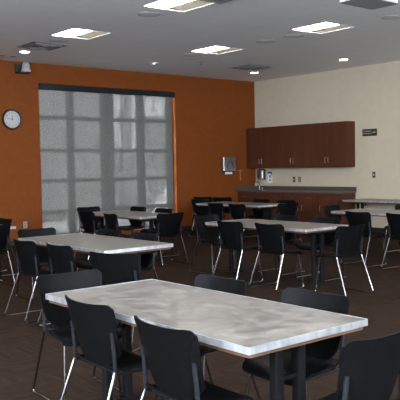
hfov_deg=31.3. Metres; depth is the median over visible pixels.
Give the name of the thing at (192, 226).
baseboard
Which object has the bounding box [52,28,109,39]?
ceiling light
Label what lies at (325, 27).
ceiling light
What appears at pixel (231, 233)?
chair
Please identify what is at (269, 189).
countertop
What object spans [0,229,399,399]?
floor
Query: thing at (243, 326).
dining table
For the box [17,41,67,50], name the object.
ceiling vent
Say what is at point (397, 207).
chair
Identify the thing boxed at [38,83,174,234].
roller blind
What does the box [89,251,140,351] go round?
chair
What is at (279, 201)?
chair
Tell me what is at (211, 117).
wall
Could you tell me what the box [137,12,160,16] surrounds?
ceiling speaker
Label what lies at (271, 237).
chair
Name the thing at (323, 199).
base cabinet
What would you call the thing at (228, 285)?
chair
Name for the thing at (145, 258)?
chair
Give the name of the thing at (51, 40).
ceiling speaker
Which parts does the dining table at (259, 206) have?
leg, leg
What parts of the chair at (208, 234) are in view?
leg, backrest, seat, leg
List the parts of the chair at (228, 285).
leg, seat, seat rail, backrest, leg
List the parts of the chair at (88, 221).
backrest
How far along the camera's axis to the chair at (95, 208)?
13.29 m
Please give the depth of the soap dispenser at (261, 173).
18.39 m
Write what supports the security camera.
attached to the wall at (211, 117)
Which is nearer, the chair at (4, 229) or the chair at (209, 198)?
the chair at (4, 229)
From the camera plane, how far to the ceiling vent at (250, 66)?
15.69 m
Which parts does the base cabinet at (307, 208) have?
drawer, door, drawer, door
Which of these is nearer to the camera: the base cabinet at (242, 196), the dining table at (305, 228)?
the dining table at (305, 228)
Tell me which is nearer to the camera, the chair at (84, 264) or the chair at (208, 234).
the chair at (84, 264)
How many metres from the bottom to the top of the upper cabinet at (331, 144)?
1.025 m
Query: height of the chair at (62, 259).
0.810 m
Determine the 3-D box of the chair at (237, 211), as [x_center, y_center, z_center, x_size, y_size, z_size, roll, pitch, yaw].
[0.797,0.468,13.506,0.514,0.810,0.494,-3,3,-37]
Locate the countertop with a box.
[236,186,356,193]
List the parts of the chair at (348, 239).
leg, seat, backrest, leg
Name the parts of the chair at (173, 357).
leg, backrest, seat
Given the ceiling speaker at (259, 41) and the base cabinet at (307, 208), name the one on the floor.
the base cabinet at (307, 208)
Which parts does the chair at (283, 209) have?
backrest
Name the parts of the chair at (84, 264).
seat, backrest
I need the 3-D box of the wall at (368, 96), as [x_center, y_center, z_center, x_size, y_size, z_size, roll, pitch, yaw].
[7.058,-1.070,12.034,0.200,3.790,17.930,-3,3,-40]
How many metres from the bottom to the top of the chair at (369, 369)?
0.810 m
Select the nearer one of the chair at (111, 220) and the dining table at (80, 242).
the dining table at (80, 242)
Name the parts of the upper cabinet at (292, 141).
door, door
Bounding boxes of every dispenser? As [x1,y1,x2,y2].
[220,157,235,173]
[257,169,265,180]
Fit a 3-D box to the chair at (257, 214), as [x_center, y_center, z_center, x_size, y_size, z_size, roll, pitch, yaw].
[1.205,0.388,15.051,0.513,0.810,0.494,-3,3,-40]
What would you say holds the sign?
attached to the wall at (368, 96)
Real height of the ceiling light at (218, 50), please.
0.084 m
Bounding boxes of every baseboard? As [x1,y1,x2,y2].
[8,225,196,245]
[371,227,390,232]
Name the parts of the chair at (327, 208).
backrest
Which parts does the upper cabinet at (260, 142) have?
door, door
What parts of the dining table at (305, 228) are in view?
leg, leg, leg, leg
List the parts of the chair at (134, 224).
seat, backrest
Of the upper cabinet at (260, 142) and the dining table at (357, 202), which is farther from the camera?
the upper cabinet at (260, 142)
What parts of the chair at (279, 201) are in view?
backrest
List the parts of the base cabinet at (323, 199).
drawer, door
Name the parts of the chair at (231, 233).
leg, backrest, seat, leg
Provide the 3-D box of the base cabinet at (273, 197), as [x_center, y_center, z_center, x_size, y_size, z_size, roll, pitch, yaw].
[1.887,0.231,17.662,0.681,0.858,1.068,-3,3,-40]
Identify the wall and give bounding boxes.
[0,60,255,240]
[254,60,399,227]
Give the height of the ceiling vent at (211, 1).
0.018 m
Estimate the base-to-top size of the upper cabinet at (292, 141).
1.025 m
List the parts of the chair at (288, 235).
leg, backrest, leg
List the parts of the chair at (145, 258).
seat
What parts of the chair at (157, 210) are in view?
seat, backrest, leg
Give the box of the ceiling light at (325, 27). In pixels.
[291,22,352,33]
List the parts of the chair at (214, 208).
backrest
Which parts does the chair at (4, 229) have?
backrest, leg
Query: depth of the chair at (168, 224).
11.11 m
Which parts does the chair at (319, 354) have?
leg, seat, backrest, seat rail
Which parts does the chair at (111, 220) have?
backrest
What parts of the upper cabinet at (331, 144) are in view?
door, door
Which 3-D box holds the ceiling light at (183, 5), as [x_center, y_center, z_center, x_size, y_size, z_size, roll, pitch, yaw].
[-0.276,-2.657,9.556,0.700,0.084,0.720,-3,3,-40]
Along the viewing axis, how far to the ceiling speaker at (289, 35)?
12.01 m
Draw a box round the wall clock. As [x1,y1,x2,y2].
[2,109,21,129]
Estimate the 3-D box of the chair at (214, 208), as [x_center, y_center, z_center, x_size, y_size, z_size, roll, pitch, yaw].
[0.402,0.452,13.996,0.514,0.810,0.494,-3,3,-37]
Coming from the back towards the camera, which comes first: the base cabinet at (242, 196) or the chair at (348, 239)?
the base cabinet at (242, 196)
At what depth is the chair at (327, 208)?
12.44 m
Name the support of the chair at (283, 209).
on the floor
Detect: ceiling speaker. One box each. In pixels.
[49,39,68,41]
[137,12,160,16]
[184,54,200,56]
[256,40,274,42]
[284,34,303,37]
[381,15,399,19]
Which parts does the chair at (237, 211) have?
backrest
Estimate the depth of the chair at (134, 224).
12.99 m
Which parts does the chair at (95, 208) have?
backrest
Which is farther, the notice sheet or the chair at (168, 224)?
the notice sheet
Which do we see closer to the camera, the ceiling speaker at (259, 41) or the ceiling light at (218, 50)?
the ceiling speaker at (259, 41)
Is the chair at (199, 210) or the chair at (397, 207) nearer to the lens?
the chair at (397, 207)
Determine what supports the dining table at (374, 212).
on the floor
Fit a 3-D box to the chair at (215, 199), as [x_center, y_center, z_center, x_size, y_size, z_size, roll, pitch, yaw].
[0.577,0.327,16.626,0.494,0.810,0.514,0,3,28]
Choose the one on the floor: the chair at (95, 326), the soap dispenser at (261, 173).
the chair at (95, 326)
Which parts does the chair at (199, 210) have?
backrest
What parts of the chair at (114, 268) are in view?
backrest, leg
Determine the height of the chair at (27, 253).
0.810 m
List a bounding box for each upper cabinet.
[246,126,275,167]
[276,124,309,167]
[309,121,354,167]
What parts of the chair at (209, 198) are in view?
backrest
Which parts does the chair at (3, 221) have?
backrest, leg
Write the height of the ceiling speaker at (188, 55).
0.006 m
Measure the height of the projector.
0.493 m
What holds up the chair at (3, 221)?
on the floor
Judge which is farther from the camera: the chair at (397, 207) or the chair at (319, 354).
the chair at (397, 207)
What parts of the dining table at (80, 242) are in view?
leg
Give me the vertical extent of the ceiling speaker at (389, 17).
0.006 m
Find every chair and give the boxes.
[0,218,16,276]
[0,224,15,285]
[5,238,55,322]
[16,227,55,301]
[33,269,122,399]
[37,242,76,325]
[60,295,163,399]
[74,211,97,259]
[75,229,121,270]
[77,206,105,232]
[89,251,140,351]
[103,213,129,237]
[119,206,145,232]
[130,232,157,279]
[134,315,253,399]
[140,208,178,257]
[150,212,187,265]
[155,274,260,399]
[189,199,208,237]
[190,214,235,274]
[192,197,212,230]
[207,203,224,237]
[212,220,262,283]
[213,197,231,219]
[224,203,257,246]
[242,287,350,399]
[247,199,269,238]
[249,223,303,291]
[256,214,304,275]
[267,200,299,239]
[277,203,301,244]
[295,216,345,280]
[315,224,373,295]
[318,204,341,253]
[318,331,399,399]
[340,211,385,267]
[381,213,399,269]
[383,204,399,251]
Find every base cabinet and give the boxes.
[238,192,252,215]
[252,192,283,219]
[283,193,318,222]
[318,193,355,224]
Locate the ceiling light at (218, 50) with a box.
[191,46,243,54]
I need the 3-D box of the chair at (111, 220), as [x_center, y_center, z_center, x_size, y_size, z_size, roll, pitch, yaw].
[-1.305,0.607,11.327,0.514,0.810,0.494,-3,3,-32]
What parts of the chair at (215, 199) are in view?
backrest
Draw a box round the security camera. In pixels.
[15,62,30,73]
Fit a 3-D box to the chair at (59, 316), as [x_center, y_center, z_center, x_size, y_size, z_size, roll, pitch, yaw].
[-0.805,0.902,4.780,0.494,0.810,0.514,-3,3,-37]
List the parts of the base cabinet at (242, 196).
drawer, door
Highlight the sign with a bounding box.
[362,128,376,135]
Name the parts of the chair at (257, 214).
seat, backrest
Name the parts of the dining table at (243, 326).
leg, leg, leg, leg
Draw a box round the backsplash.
[236,186,356,190]
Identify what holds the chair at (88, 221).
on the floor
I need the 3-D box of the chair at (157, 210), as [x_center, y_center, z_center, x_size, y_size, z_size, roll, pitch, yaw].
[-0.713,0.553,12.264,0.513,0.810,0.494,-3,3,-40]
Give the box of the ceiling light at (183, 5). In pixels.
[144,0,214,11]
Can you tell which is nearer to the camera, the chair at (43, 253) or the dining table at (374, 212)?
the chair at (43, 253)
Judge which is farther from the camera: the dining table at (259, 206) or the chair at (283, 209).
the dining table at (259, 206)
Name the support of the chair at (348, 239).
on the floor
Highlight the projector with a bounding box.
[340,0,397,9]
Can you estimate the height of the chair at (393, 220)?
0.810 m
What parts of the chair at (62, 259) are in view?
leg, backrest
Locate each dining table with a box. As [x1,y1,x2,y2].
[18,233,172,280]
[45,279,367,399]
[93,210,163,260]
[196,202,280,235]
[205,219,347,286]
[331,209,399,252]
[342,198,399,208]
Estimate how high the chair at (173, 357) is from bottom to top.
0.810 m
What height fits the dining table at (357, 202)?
0.742 m
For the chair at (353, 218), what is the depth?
10.55 m
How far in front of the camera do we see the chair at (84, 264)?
8.20 m
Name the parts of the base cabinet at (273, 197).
drawer, door, drawer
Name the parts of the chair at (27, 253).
leg, backrest, leg, seat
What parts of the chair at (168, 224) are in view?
leg, seat, backrest, leg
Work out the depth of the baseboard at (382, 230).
15.72 m
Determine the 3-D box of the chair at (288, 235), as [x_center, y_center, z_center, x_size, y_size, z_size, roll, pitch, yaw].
[1.124,0.620,10.086,0.513,0.810,0.494,-3,3,-40]
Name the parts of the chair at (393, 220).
leg, backrest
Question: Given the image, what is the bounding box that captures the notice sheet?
[267,171,271,182]
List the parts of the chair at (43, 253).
leg, backrest, seat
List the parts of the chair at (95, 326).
leg, backrest, seat, seat rail, leg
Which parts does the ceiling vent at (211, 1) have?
panel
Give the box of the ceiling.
[0,0,399,81]
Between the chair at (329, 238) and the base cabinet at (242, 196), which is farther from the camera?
the base cabinet at (242, 196)
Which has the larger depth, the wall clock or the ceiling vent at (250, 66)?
the ceiling vent at (250, 66)
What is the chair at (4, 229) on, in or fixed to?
on the floor
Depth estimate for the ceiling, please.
11.94 m
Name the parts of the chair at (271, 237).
leg, backrest, seat, leg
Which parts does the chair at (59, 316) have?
leg, seat rail, backrest, seat, leg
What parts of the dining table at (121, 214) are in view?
leg, leg, leg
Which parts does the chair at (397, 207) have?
leg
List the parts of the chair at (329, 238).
leg, seat, backrest, leg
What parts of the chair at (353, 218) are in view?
backrest, seat, leg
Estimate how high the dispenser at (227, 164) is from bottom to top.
0.435 m
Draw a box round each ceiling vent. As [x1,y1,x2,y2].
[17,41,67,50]
[200,0,231,3]
[232,64,271,69]
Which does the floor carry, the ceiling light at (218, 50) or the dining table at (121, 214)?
the dining table at (121, 214)

